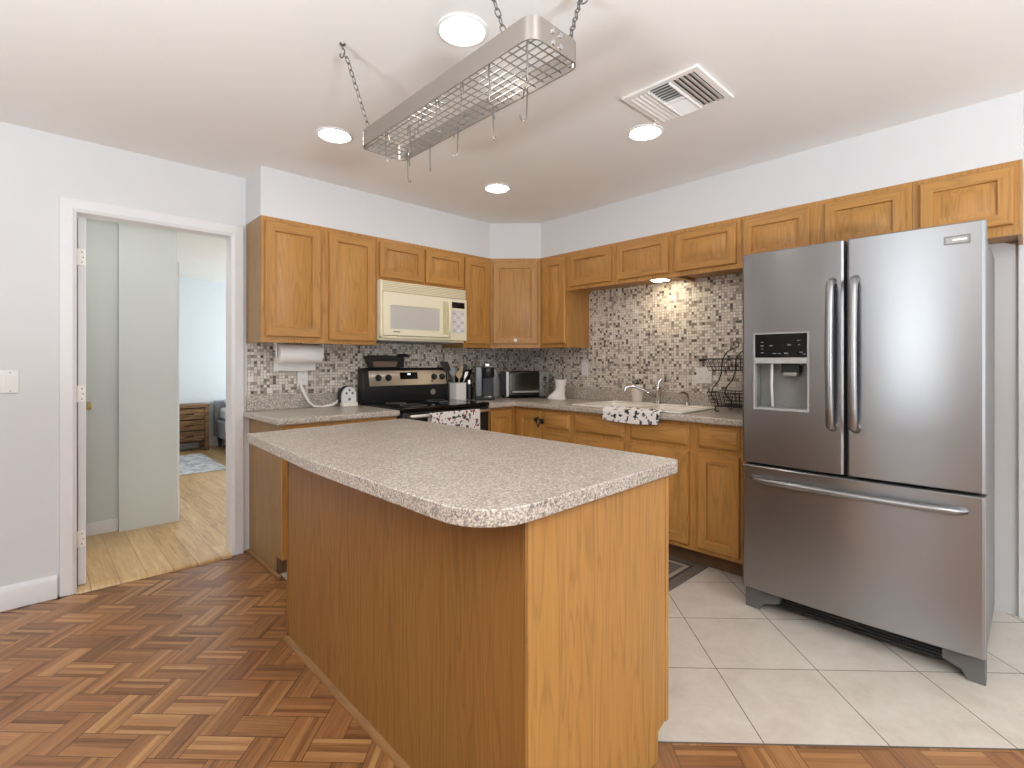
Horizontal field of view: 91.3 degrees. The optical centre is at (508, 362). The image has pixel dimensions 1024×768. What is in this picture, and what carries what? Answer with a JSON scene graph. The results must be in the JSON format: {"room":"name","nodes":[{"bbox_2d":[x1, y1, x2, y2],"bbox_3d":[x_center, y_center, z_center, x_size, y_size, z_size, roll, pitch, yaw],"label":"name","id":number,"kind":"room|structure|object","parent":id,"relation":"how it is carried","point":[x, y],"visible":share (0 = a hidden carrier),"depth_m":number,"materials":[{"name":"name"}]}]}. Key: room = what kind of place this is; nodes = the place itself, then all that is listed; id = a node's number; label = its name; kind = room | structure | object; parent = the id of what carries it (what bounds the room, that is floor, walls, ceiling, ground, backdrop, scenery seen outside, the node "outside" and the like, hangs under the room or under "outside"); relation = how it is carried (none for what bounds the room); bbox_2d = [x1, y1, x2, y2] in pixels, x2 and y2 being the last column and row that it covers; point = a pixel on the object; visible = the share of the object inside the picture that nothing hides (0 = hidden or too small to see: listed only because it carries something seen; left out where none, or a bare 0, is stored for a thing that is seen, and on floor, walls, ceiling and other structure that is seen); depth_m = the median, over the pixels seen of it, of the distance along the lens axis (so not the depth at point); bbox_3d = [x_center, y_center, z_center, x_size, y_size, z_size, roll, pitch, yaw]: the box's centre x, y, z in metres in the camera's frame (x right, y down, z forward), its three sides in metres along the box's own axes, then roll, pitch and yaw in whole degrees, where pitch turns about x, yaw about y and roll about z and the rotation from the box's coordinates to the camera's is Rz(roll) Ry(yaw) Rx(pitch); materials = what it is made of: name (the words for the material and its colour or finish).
{"room":"kitchen","nodes":[
{"label":"kitchen","id":0,"kind":"room"},
{"bbox_2d":[0,445,246,612],"bbox_3d":[-1.028,1.292,1.994,7.700,0.130,12.600,0,0,-43],"label":"floor","id":1,"kind":"structure","parent":0,"point":[200,529],"depth_m":3.53,"materials":[{"name":"brown wood"}]},
{"bbox_2d":[179,403,209,449],"bbox_3d":[-4.487,0.904,6.984,0.500,0.644,0.347,0,0,-43],"label":"nightstand","id":2,"kind":"object","parent":1,"relation":"on","point":[193,417],"visible":0.58,"depth_m":6.92,"materials":[{"name":"brown wood"}]},
{"bbox_2d":[179,453,225,474],"bbox_3d":[-4.076,1.222,5.870,1.105,0.008,1.320,0,0,-43],"label":"area rug","id":3,"kind":"object","parent":1,"relation":"on","point":[192,463],"visible":0.24,"depth_m":5.99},
{"bbox_2d":[214,400,225,446],"bbox_3d":[-3.040,0.891,7.202,1.660,0.670,2.030,0,0,-43],"label":"bed","id":4,"kind":"object","parent":1,"relation":"on","point":[219,405],"visible":0.17,"depth_m":7.27,"materials":[{"name":"grey fabric"}]},
{"bbox_2d":[77,217,176,531],"bbox_3d":[-3.103,0.017,3.551,1.229,2.440,0.285,0,0,-43],"label":"door","id":5,"kind":"structure","parent":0,"point":[131,270],"depth_m":3.67,"materials":[{"name":"paint"}]},
{"bbox_2d":[86,262,178,536],"bbox_3d":[-3.080,0.207,3.579,1.260,2.040,0.295,0,0,-43],"label":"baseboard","id":6,"kind":"structure","parent":5,"relation":"attached to","point":[106,526],"depth_m":3.88,"materials":[{"name":"white paint"}]},
{"bbox_2d":[0,121,362,596],"bbox_3d":[-2.355,0.067,2.741,6.800,2.540,0.110,0,0,-43],"label":"wall","id":7,"kind":"structure","parent":0,"point":[37,167],"depth_m":2.60,"materials":[{"name":"white paint"}]},
{"bbox_2d":[0,370,18,393],"bbox_3d":[-2.522,0.097,2.498,0.115,0.116,0.013,0,0,-43],"label":"light switch","id":8,"kind":"object","parent":7,"relation":"attached to","point":[9,379],"visible":1,"depth_m":2.51,"materials":[{"name":"white plastic"}]},
{"bbox_2d":[0,575,56,611],"bbox_3d":[-3.540,1.178,1.530,3.214,0.118,0.017,0,0,-43],"label":"baseboard","id":9,"kind":"structure","parent":7,"relation":"attached to","point":[30,592],"depth_m":2.55,"materials":[{"name":"white paint"}]},
{"bbox_2d":[77,217,91,584],"bbox_3d":[-2.573,0.210,3.035,0.103,2.017,0.763,0,0,-42],"label":"door","id":10,"kind":"structure","parent":7,"relation":"in","point":[82,406],"depth_m":2.75,"materials":[{"name":"white paint"}]},
{"bbox_2d":[59,196,243,596],"bbox_3d":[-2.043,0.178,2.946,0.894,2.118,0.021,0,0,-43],"label":"trim","id":11,"kind":"structure","parent":7,"relation":"attached to","point":[69,207],"depth_m":2.68,"materials":[{"name":"white paint"}]},
{"bbox_2d":[76,549,231,593],"bbox_3d":[-2.078,1.229,2.979,0.750,0.016,0.145,0,0,-43],"label":"threshold","id":12,"kind":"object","parent":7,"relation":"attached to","point":[99,583],"depth_m":2.93,"materials":[{"name":"brown wood"}]},
{"bbox_2d":[246,215,375,345],"bbox_3d":[-1.318,-0.512,3.414,0.772,0.773,0.322,0,0,-43],"label":"upper cabinet","id":13,"kind":"object","parent":7,"relation":"attached to","point":[306,283],"visible":1,"depth_m":3.24,"materials":[{"name":"brown wood"}]},
{"bbox_2d":[272,342,323,357],"bbox_3d":[-1.417,-0.090,3.377,0.331,0.114,0.055,0,0,-43],"label":"paper towel holder","id":14,"kind":"object","parent":13,"relation":"attached to","point":[274,352],"visible":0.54,"depth_m":3.26,"materials":[{"name":"white plastic"}]},
{"bbox_2d":[273,344,323,370],"bbox_3d":[-1.419,-0.031,3.391,0.286,0.182,0.151,0,0,-43],"label":"paper towel roll","id":15,"kind":"object","parent":14,"relation":"hanging from","point":[290,357],"visible":0.87,"depth_m":3.36,"materials":[{"name":"white paper"}]},
{"bbox_2d":[376,237,463,289],"bbox_3d":[-0.752,-0.747,3.950,0.785,0.303,0.322,0,0,-43],"label":"upper cabinet","id":16,"kind":"object","parent":7,"relation":"attached to","point":[396,261],"visible":0.88,"depth_m":3.80,"materials":[{"name":"brown wood"}]},
{"bbox_2d":[376,279,466,344],"bbox_3d":[-0.726,-0.373,3.919,0.774,0.439,0.403,0,0,-43],"label":"microwave oven","id":17,"kind":"object","parent":16,"relation":"attached to","point":[406,313],"visible":0.96,"depth_m":3.77,"materials":[{"name":"plastic"}]},
{"bbox_2d":[442,253,489,348],"bbox_3d":[-0.358,-0.512,4.323,0.297,0.773,0.322,0,0,-43],"label":"upper cabinet","id":18,"kind":"object","parent":7,"relation":"attached to","point":[476,268],"visible":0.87,"depth_m":4.20,"materials":[{"name":"brown wood"}]},
{"bbox_2d":[247,272,742,395],"bbox_3d":[0.044,-0.196,3.216,2.463,0.835,2.500,0,0,-43],"label":"backsplash","id":19,"kind":"structure","parent":7,"relation":"attached to","point":[647,333],"depth_m":3.79,"materials":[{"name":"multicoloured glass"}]},
{"bbox_2d":[298,371,307,384],"bbox_3d":[-1.442,0.099,3.513,0.072,0.116,0.008,0,0,-43],"label":"wall outlet","id":20,"kind":"object","parent":19,"relation":"attached to","point":[302,375],"visible":0.9,"depth_m":3.51,"materials":[{"name":"white plastic"}]},
{"bbox_2d":[300,384,337,406],"bbox_3d":[-1.331,0.233,3.536,0.258,0.169,0.050,0,0,-24],"label":"power cord","id":21,"kind":"object","parent":20,"relation":"attached to","point":[301,385],"visible":1,"depth_m":3.49,"materials":[{"name":"white plastic"}]},
{"bbox_2d":[581,362,587,375],"bbox_3d":[0.663,0.055,4.336,0.008,0.116,0.072,0,0,-43],"label":"wall outlet","id":22,"kind":"object","parent":19,"relation":"attached to","point":[584,365],"visible":1,"depth_m":4.33,"materials":[{"name":"white plastic"}]},
{"bbox_2d":[696,367,711,383],"bbox_3d":[1.394,0.092,3.564,0.008,0.116,0.115,0,0,-43],"label":"wall outlet","id":23,"kind":"object","parent":19,"relation":"attached to","point":[703,375],"visible":0.97,"depth_m":3.56,"materials":[{"name":"white plastic"}]},
{"bbox_2d":[490,258,539,347],"bbox_3d":[0.067,-0.512,4.529,0.607,0.773,0.607,0,0,-43],"label":"upper cabinet","id":24,"kind":"object","parent":7,"relation":"attached to","point":[514,283],"visible":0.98,"depth_m":4.30,"materials":[{"name":"brown wood"}]},
{"bbox_2d":[179,278,225,438],"bbox_3d":[-4.781,0.067,7.047,6.200,2.540,0.100,0,0,-43],"label":"wall","id":25,"kind":"structure","parent":0,"point":[202,303],"depth_m":7.30,"materials":[{"name":"paint"}]},
{"bbox_2d":[179,438,225,448],"bbox_3d":[-4.252,1.172,7.470,4.750,0.110,0.015,0,0,-43],"label":"baseboard","id":26,"kind":"structure","parent":25,"relation":"attached to","point":[213,441],"depth_m":7.23,"materials":[{"name":"white paint"}]},
{"bbox_2d":[0,0,1023,281],"bbox_3d":[-1.028,-1.253,1.994,7.700,0.100,12.600,0,0,-43],"label":"ceiling","id":27,"kind":"structure","parent":0,"point":[231,87],"depth_m":2.16,"materials":[{"name":"white paint"}]},
{"bbox_2d":[316,127,352,142],"bbox_3d":[-0.917,-1.197,2.645,0.186,0.012,0.186,0,0,-43],"label":"recessed light","id":28,"kind":"object","parent":27,"relation":"in","point":[330,134],"visible":1,"depth_m":2.63,"materials":[{"name":"white"}]},
{"bbox_2d":[320,129,348,141],"bbox_3d":[-0.917,-1.197,2.645,0.145,0.011,0.145,0,0,-43],"label":"diffuser","id":29,"kind":"object","parent":28,"relation":"attached to","point":[330,135],"depth_m":2.63,"materials":[{"name":"white plastic"}]},
{"bbox_2d":[339,42,369,126],"bbox_3d":[-0.587,-1.063,1.928,0.133,0.281,0.038,0,0,-43],"label":"chain","id":30,"kind":"object","parent":27,"relation":"hanging from","point":[342,44],"visible":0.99,"depth_m":1.92,"materials":[{"name":"metal"}]},
{"bbox_2d":[363,14,575,160],"bbox_3d":[-0.193,-0.896,1.738,0.204,0.065,0.970,0,0,-43],"label":"pot rack","id":31,"kind":"object","parent":30,"relation":"hanging from","point":[533,27],"visible":0.99,"depth_m":1.60,"materials":[{"name":"metal"}]},
{"bbox_2d":[385,133,392,161],"bbox_3d":[-0.455,-0.822,1.909,0.028,0.114,0.004,0,0,-9],"label":"hook","id":32,"kind":"object","parent":31,"relation":"hanging from","point":[385,133],"visible":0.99,"depth_m":1.91,"materials":[{"name":"metal"}]},
{"bbox_2d":[405,124,410,155],"bbox_3d":[-0.371,-0.822,1.849,0.028,0.114,0.005,0,0,27],"label":"hook","id":33,"kind":"object","parent":31,"relation":"hanging from","point":[409,124],"visible":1,"depth_m":1.84,"materials":[{"name":"metal"}]},
{"bbox_2d":[407,155,410,182],"bbox_3d":[-0.420,-0.822,2.127,0.004,0.114,0.028,0,0,24],"label":"hook","id":34,"kind":"object","parent":31,"relation":"hanging from","point":[408,155],"visible":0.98,"depth_m":2.12,"materials":[{"name":"metal"}]},
{"bbox_2d":[429,142,430,171],"bbox_3d":[-0.313,-0.822,2.003,0.005,0.114,0.028,0,0,-5],"label":"hook","id":35,"kind":"object","parent":31,"relation":"hanging from","point":[430,142],"visible":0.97,"depth_m":1.99,"materials":[{"name":"metal"}]},
{"bbox_2d":[435,98,442,132],"bbox_3d":[-0.229,-0.822,1.665,0.028,0.114,0.004,0,0,-26],"label":"hook","id":36,"kind":"object","parent":31,"relation":"hanging from","point":[437,98],"visible":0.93,"depth_m":1.66,"materials":[{"name":"metal"}]},
{"bbox_2d":[451,127,458,155],"bbox_3d":[-0.198,-0.822,1.859,0.028,0.114,0.004,0,0,-1],"label":"hook","id":37,"kind":"object","parent":31,"relation":"hanging from","point":[458,127],"visible":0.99,"depth_m":1.86,"materials":[{"name":"metal"}]},
{"bbox_2d":[460,82,465,116],"bbox_3d":[-0.141,-0.822,1.557,0.004,0.114,0.028,0,0,29],"label":"hook","id":38,"kind":"object","parent":31,"relation":"hanging from","point":[461,84],"visible":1,"depth_m":1.55,"materials":[{"name":"metal"}]},
{"bbox_2d":[486,64,489,102],"bbox_3d":[-0.059,-0.822,1.470,0.004,0.114,0.028,0,0,-22],"label":"hook","id":39,"kind":"object","parent":31,"relation":"hanging from","point":[488,73],"visible":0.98,"depth_m":1.46,"materials":[{"name":"metal"}]},
{"bbox_2d":[492,107,495,140],"bbox_3d":[-0.049,-0.822,1.722,0.005,0.114,0.028,0,0,17],"label":"hook","id":40,"kind":"object","parent":31,"relation":"hanging from","point":[493,109],"visible":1,"depth_m":1.71,"materials":[{"name":"metal"}]},
{"bbox_2d":[519,86,527,120],"bbox_3d":[0.049,-0.822,1.588,0.028,0.114,0.005,0,0,-13],"label":"hook","id":41,"kind":"object","parent":31,"relation":"hanging from","point":[525,86],"visible":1,"depth_m":1.59,"materials":[{"name":"metal"}]},
{"bbox_2d":[526,40,527,80],"bbox_3d":[0.050,-0.822,1.355,0.005,0.114,0.028,0,0,-5],"label":"hook","id":42,"kind":"object","parent":31,"relation":"hanging from","point":[527,40],"visible":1,"depth_m":1.34,"materials":[{"name":"metal"}]},
{"bbox_2d":[411,105,429,139],"bbox_3d":[-0.356,-1.063,2.142,0.136,0.281,0.036,0,0,-43],"label":"chain","id":43,"kind":"object","parent":27,"relation":"hanging from","point":[429,105],"visible":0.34,"depth_m":2.13,"materials":[{"name":"metal"}]},
{"bbox_2d":[436,12,487,46],"bbox_3d":[-0.166,-1.197,1.811,0.186,0.012,0.186,0,0,-43],"label":"recessed light","id":44,"kind":"object","parent":27,"relation":"in","point":[458,29],"visible":1,"depth_m":1.80,"materials":[{"name":"white plastic"}]},
{"bbox_2d":[442,17,481,44],"bbox_3d":[-0.166,-1.197,1.811,0.145,0.011,0.145,0,0,-43],"label":"diffuser","id":45,"kind":"object","parent":44,"relation":"attached to","point":[455,30],"depth_m":1.80,"materials":[{"name":"white plastic"}]},
{"bbox_2d":[484,183,510,192],"bbox_3d":[-0.076,-1.197,3.449,0.186,0.012,0.186,0,0,-43],"label":"recessed light","id":46,"kind":"object","parent":27,"relation":"in","point":[494,187],"visible":1,"depth_m":3.43,"materials":[{"name":"white"}]},
{"bbox_2d":[487,185,507,192],"bbox_3d":[-0.076,-1.197,3.449,0.145,0.011,0.145,0,0,-43],"label":"diffuser","id":47,"kind":"object","parent":46,"relation":"attached to","point":[490,188],"depth_m":3.43,"materials":[{"name":"white"}]},
{"bbox_2d":[491,0,505,32],"bbox_3d":[-0.061,-1.063,1.398,0.115,0.281,0.036,0,0,-21],"label":"chain","id":48,"kind":"object","parent":27,"relation":"hanging from","point":[493,1],"visible":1,"depth_m":1.40,"materials":[{"name":"metal"}]},
{"bbox_2d":[569,0,587,37],"bbox_3d":[0.207,-1.063,1.548,0.036,0.281,0.158,0,0,32],"label":"chain","id":49,"kind":"object","parent":27,"relation":"hanging from","point":[579,2],"visible":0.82,"depth_m":1.54,"materials":[{"name":"metal"}]},
{"bbox_2d":[627,124,663,140],"bbox_3d":[0.715,-1.197,2.614,0.186,0.012,0.186,0,0,-43],"label":"recessed light","id":50,"kind":"object","parent":27,"relation":"in","point":[644,132],"visible":0.98,"depth_m":2.60,"materials":[{"name":"white"}]},
{"bbox_2d":[631,126,659,139],"bbox_3d":[0.715,-1.197,2.614,0.145,0.011,0.145,0,0,-43],"label":"diffuser","id":51,"kind":"object","parent":50,"relation":"attached to","point":[637,132],"depth_m":2.60,"materials":[{"name":"white plastic"}]},
{"bbox_2d":[621,64,733,130],"bbox_3d":[0.767,-1.191,2.281,0.385,0.024,0.382,0,0,-43],"label":"ceiling vent","id":52,"kind":"object","parent":27,"relation":"in","point":[691,90],"visible":1,"depth_m":2.24,"materials":[{"name":"white plastic"}]},
{"bbox_2d":[0,552,1023,767],"bbox_3d":[0.296,1.237,-0.058,6.600,0.001,7.600,0,0,-43],"label":"floor","id":53,"kind":"structure","parent":0,"point":[195,668],"depth_m":1.85,"materials":[{"name":"brown wood"}]},
{"bbox_2d":[284,461,668,767],"bbox_3d":[-0.237,0.797,1.921,0.685,0.880,1.500,0,0,-43],"label":"kitchen island","id":54,"kind":"object","parent":53,"relation":"on","point":[543,642],"visible":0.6,"depth_m":1.42,"materials":[{"name":"brown wood"}]},
{"bbox_2d":[247,419,677,527],"bbox_3d":[-0.324,0.337,1.934,0.885,0.040,1.698,0,0,-43],"label":"island countertop","id":55,"kind":"structure","parent":54,"relation":"on","point":[449,474],"depth_m":1.53,"materials":[{"name":"stone"}]},
{"bbox_2d":[246,91,1023,258],"bbox_3d":[0.389,-1.051,2.845,2.472,0.304,3.512,0,0,-43],"label":"soffit","id":56,"kind":"structure","parent":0,"point":[989,132],"depth_m":3.14,"materials":[{"name":"white paint"}]},
{"bbox_2d":[281,567,1023,749],"bbox_3d":[0.816,1.236,2.425,2.430,0.006,4.709,0,0,-43],"label":"floor tile","id":57,"kind":"structure","parent":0,"point":[740,673],"depth_m":1.92,"materials":[{"name":"beige tile"}]},
{"bbox_2d":[247,416,396,579],"bbox_3d":[-1.224,0.794,3.308,0.762,0.878,0.622,0,0,-43],"label":"base cabinet","id":58,"kind":"object","parent":57,"relation":"on","point":[267,471],"visible":0.09,"depth_m":3.03,"materials":[{"name":"brown wood"}]},
{"bbox_2d":[243,391,399,425],"bbox_3d":[-1.223,0.287,3.295,0.786,0.140,0.642,0,0,-43],"label":"countertop","id":59,"kind":"structure","parent":58,"relation":"on","point":[280,409],"depth_m":3.28,"materials":[{"name":"stone"}]},
{"bbox_2d":[337,386,357,406],"bbox_3d":[-1.163,0.242,3.632,0.132,0.148,0.065,0,0,-43],"label":"gadget","id":60,"kind":"object","parent":59,"relation":"on","point":[346,396],"visible":1,"depth_m":3.62,"materials":[{"name":"white plastic"}]},
{"bbox_2d":[358,367,489,430],"bbox_3d":[-0.619,0.639,3.799,0.780,1.195,0.681,0,0,-43],"label":"electric range","id":61,"kind":"object","parent":57,"relation":"on","point":[416,393],"visible":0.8,"depth_m":3.84,"materials":[{"name":"black metal"}]},
{"bbox_2d":[363,354,408,367],"bbox_3d":[-0.941,-0.015,3.914,0.385,0.111,0.075,0,0,-43],"label":"roasting pan","id":62,"kind":"object","parent":61,"relation":"on","point":[372,361],"visible":1,"depth_m":3.86,"materials":[{"name":"metal"}]},
{"bbox_2d":[363,398,489,411],"bbox_3d":[-0.614,0.318,3.794,0.776,0.027,0.555,0,0,-43],"label":"cooktop","id":63,"kind":"object","parent":61,"relation":"in","point":[401,404],"depth_m":3.73,"materials":[{"name":"black glass"}]},
{"bbox_2d":[428,409,479,429],"bbox_3d":[-0.377,0.503,3.568,0.441,0.316,0.041,0,0,-43],"label":"dish towel","id":64,"kind":"object","parent":61,"relation":"hanging from","point":[462,418],"visible":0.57,"depth_m":3.57,"materials":[{"name":"white fabric"}]},
{"bbox_2d":[488,406,542,438],"bbox_3d":[0.065,0.794,4.327,0.905,0.878,0.915,0,0,-43],"label":"base cabinet","id":65,"kind":"object","parent":57,"relation":"on","point":[514,420],"visible":0.19,"depth_m":3.99,"materials":[{"name":"brown wood"}]},
{"bbox_2d":[534,417,542,426],"bbox_3d":[0.229,0.460,3.887,0.031,0.082,0.090,0,0,-43],"label":"safety latch","id":66,"kind":"object","parent":65,"relation":"attached to","point":[535,419],"visible":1,"depth_m":3.87,"materials":[{"name":"black plastic"}]},
{"bbox_2d":[543,409,572,442],"bbox_3d":[0.585,0.794,3.984,0.622,0.878,0.296,0,0,-43],"label":"base cabinet","id":67,"kind":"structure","parent":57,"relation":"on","point":[557,424],"depth_m":3.76,"materials":[{"name":"brown wood"}]},
{"bbox_2d":[573,412,699,563],"bbox_3d":[1.005,0.794,3.540,0.622,0.878,0.925,0,0,-43],"label":"base cabinet","id":68,"kind":"object","parent":57,"relation":"on","point":[669,439],"visible":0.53,"depth_m":3.11,"materials":[{"name":"brown wood"}]},
{"bbox_2d":[447,386,742,426],"bbox_3d":[0.587,0.287,3.767,0.916,0.140,2.446,0,0,-43],"label":"countertop","id":69,"kind":"structure","parent":68,"relation":"on","point":[725,416],"depth_m":3.77,"materials":[{"name":"stone"}]},
{"bbox_2d":[450,382,465,399],"bbox_3d":[-0.427,0.243,4.250,0.114,0.146,0.114,0,0,-43],"label":"utensil crock","id":70,"kind":"object","parent":69,"relation":"on","point":[457,390],"visible":0.9,"depth_m":4.21,"materials":[{"name":"white ceramic"}]},
{"bbox_2d":[440,362,453,382],"bbox_3d":[-0.492,0.144,4.228,0.176,0.305,0.020,0,0,-14],"label":"spatula","id":71,"kind":"object","parent":70,"relation":"in","point":[445,365],"visible":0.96,"depth_m":4.22,"materials":[{"name":"black plastic"}]},
{"bbox_2d":[449,368,455,382],"bbox_3d":[-0.461,0.169,4.241,0.081,0.254,0.031,0,0,-29],"label":"slotted spoon","id":72,"kind":"object","parent":70,"relation":"in","point":[452,371],"visible":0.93,"depth_m":4.23,"materials":[{"name":"grey plastic"}]},
{"bbox_2d":[456,371,462,382],"bbox_3d":[-0.416,0.183,4.230,0.059,0.223,0.016,0,0,-6],"label":"wooden spoon","id":73,"kind":"object","parent":70,"relation":"in","point":[459,374],"visible":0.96,"depth_m":4.22,"materials":[{"name":"brown wood"}]},
{"bbox_2d":[460,364,466,379],"bbox_3d":[-0.414,0.154,4.291,0.131,0.285,0.036,0,0,-34],"label":"ladle","id":74,"kind":"object","parent":70,"relation":"in","point":[463,365],"visible":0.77,"depth_m":4.31,"materials":[{"name":"black plastic"}]},
{"bbox_2d":[455,369,472,394],"bbox_3d":[-0.390,0.187,4.389,0.100,0.259,0.139,0,0,-43],"label":"knife block","id":75,"kind":"object","parent":69,"relation":"on","point":[469,371],"visible":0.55,"depth_m":4.37,"materials":[{"name":"black plastic"}]},
{"bbox_2d":[466,379,471,399],"bbox_3d":[-0.334,0.229,4.283,0.048,0.174,0.048,0,0,-43],"label":"pepper grinder","id":76,"kind":"object","parent":69,"relation":"on","point":[469,381],"visible":1,"depth_m":4.26,"materials":[{"name":"black plastic"}]},
{"bbox_2d":[475,363,494,399],"bbox_3d":[-0.203,0.161,4.314,0.167,0.310,0.238,0,0,-5],"label":"coffee maker","id":77,"kind":"object","parent":69,"relation":"on","point":[484,374],"visible":1,"depth_m":4.25,"materials":[{"name":"black plastic"}]},
{"bbox_2d":[493,369,501,396],"bbox_3d":[-0.110,0.174,4.690,0.159,0.284,0.030,0,0,-23],"label":"bottle","id":78,"kind":"object","parent":69,"relation":"on","point":[496,382],"visible":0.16,"depth_m":4.67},
{"bbox_2d":[500,371,548,397],"bbox_3d":[0.149,0.197,4.550,0.405,0.240,0.264,0,0,-15],"label":"toaster oven","id":79,"kind":"object","parent":69,"relation":"on","point":[512,383],"visible":1,"depth_m":4.46,"materials":[{"name":"silver metal"}]},
{"bbox_2d":[548,379,566,399],"bbox_3d":[0.421,0.227,4.306,0.164,0.178,0.089,0,0,9],"label":"vase","id":80,"kind":"object","parent":69,"relation":"on","point":[559,392],"visible":1,"depth_m":4.27,"materials":[{"name":"white ceramic"}]},
{"bbox_2d":[602,406,664,424],"bbox_3d":[0.814,0.347,3.287,0.077,0.100,0.425,0,0,-43],"label":"dish towel","id":81,"kind":"object","parent":69,"relation":"on","point":[630,415],"visible":1,"depth_m":3.26,"materials":[{"name":"white fabric"}]},
{"bbox_2d":[623,379,661,403],"bbox_3d":[1.003,0.211,3.732,0.286,0.184,0.059,0,0,2],"label":"kitchen faucet","id":82,"kind":"object","parent":69,"relation":"on","point":[657,396],"visible":1,"depth_m":3.72,"materials":[{"name":"silver metal"}]},
{"bbox_2d":[572,400,718,413],"bbox_3d":[0.956,0.401,3.557,0.530,0.195,0.860,0,0,-43],"label":"sink","id":83,"kind":"object","parent":69,"relation":"in","point":[669,408],"visible":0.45,"depth_m":3.61,"materials":[{"name":"beige ceramic"}]},
{"bbox_2d":[631,379,642,401],"bbox_3d":[0.993,0.213,3.853,0.092,0.180,0.092,0,0,-43],"label":"soap dispenser","id":84,"kind":"object","parent":83,"relation":"on","point":[637,395],"visible":0.92,"depth_m":3.82,"materials":[{"name":"beige ceramic"}]},
{"bbox_2d":[680,391,690,404],"bbox_3d":[1.259,0.252,3.559,0.075,0.102,0.043,0,0,-10],"label":"sprayer","id":85,"kind":"object","parent":83,"relation":"on","point":[682,392],"visible":1,"depth_m":3.55,"materials":[{"name":"silver metal"}]},
{"bbox_2d":[699,341,742,411],"bbox_3d":[1.496,0.090,3.212,0.267,0.455,0.480,0,0,-43],"label":"wire basket stand","id":86,"kind":"object","parent":69,"relation":"on","point":[726,404],"visible":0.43,"depth_m":3.24,"materials":[{"name":"metal"}]},
{"bbox_2d":[703,358,742,370],"bbox_3d":[1.504,0.014,3.211,0.237,0.080,0.417,0,0,-43],"label":"basket","id":87,"kind":"object","parent":86,"relation":"on","point":[722,359],"depth_m":3.25,"materials":[{"name":"black metal"}]},
{"bbox_2d":[707,390,742,407],"bbox_3d":[1.520,0.236,3.187,0.267,0.095,0.411,0,0,-43],"label":"basket","id":88,"kind":"object","parent":86,"relation":"on","point":[726,404],"depth_m":3.23,"materials":[{"name":"black metal"}]},
{"bbox_2d":[669,555,707,590],"bbox_3d":[0.618,1.228,3.267,0.500,0.008,1.175,0,0,-43],"label":"floor mat","id":89,"kind":"object","parent":57,"relation":"on","point":[681,570],"visible":0.25,"depth_m":2.95,"materials":[{"name":"grey fabric"}]},
{"bbox_2d":[694,423,746,576],"bbox_3d":[1.429,0.794,3.093,0.622,0.878,0.305,0,0,-43],"label":"base cabinet","id":90,"kind":"object","parent":57,"relation":"on","point":[718,449],"visible":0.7,"depth_m":2.88,"materials":[{"name":"brown wood"}]},
{"bbox_2d":[743,219,994,685],"bbox_3d":[1.762,0.349,2.463,0.935,1.774,0.890,0,0,-43],"label":"refrigerator","id":91,"kind":"object","parent":57,"relation":"on","point":[869,361],"visible":1,"depth_m":2.13,"materials":[{"name":"grey metal"}]},
{"bbox_2d":[989,177,1023,615],"bbox_3d":[2.763,0.067,2.209,0.100,2.540,7.700,0,0,-43],"label":"wall","id":92,"kind":"structure","parent":0,"point":[1005,255],"depth_m":2.46,"materials":[{"name":"white paint"}]},
{"bbox_2d":[540,253,588,348],"bbox_3d":[0.479,-0.512,4.301,0.322,0.773,0.293,0,0,-43],"label":"upper cabinet","id":93,"kind":"object","parent":92,"relation":"attached to","point":[564,314],"visible":0.94,"depth_m":4.18,"materials":[{"name":"brown wood"}]},
{"bbox_2d":[567,231,691,293],"bbox_3d":[0.902,-0.743,3.855,0.322,0.310,0.933,0,0,-43],"label":"upper cabinet","id":94,"kind":"object","parent":92,"relation":"attached to","point":[639,261],"visible":0.91,"depth_m":3.72,"materials":[{"name":"brown wood"}]},
{"bbox_2d":[651,278,669,281],"bbox_3d":[1.104,-0.602,3.641,0.100,0.016,0.110,0,0,-43],"label":"light","id":95,"kind":"object","parent":94,"relation":"attached to","point":[661,279],"visible":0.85,"depth_m":3.62,"materials":[{"name":"white plastic"}]},
{"bbox_2d":[673,217,742,281],"bbox_3d":[1.379,-0.742,3.352,0.322,0.313,0.452,0,0,-43],"label":"upper cabinet","id":96,"kind":"object","parent":92,"relation":"attached to","point":[711,249],"visible":0.91,"depth_m":3.24,"materials":[{"name":"brown wood"}]},
{"bbox_2d":[740,182,912,268],"bbox_3d":[1.821,-0.741,2.884,0.322,0.315,0.833,0,0,-43],"label":"upper cabinet","id":97,"kind":"object","parent":92,"relation":"attached to","point":[889,209],"visible":0.62,"depth_m":2.72,"materials":[{"name":"brown wood"}]},
{"bbox_2d":[913,159,1022,244],"bbox_3d":[2.239,-0.733,2.443,0.322,0.330,0.380,0,0,-43],"label":"upper cabinet","id":98,"kind":"object","parent":92,"relation":"attached to","point":[993,193],"visible":0.79,"depth_m":2.31,"materials":[{"name":"brown wood"}]},
{"bbox_2d":[1018,192,1023,618],"bbox_3d":[2.499,0.205,2.402,0.018,2.056,0.073,0,0,-43],"label":"trim","id":99,"kind":"structure","parent":92,"relation":"attached to","point":[1020,247],"depth_m":2.41,"materials":[{"name":"white paint"}]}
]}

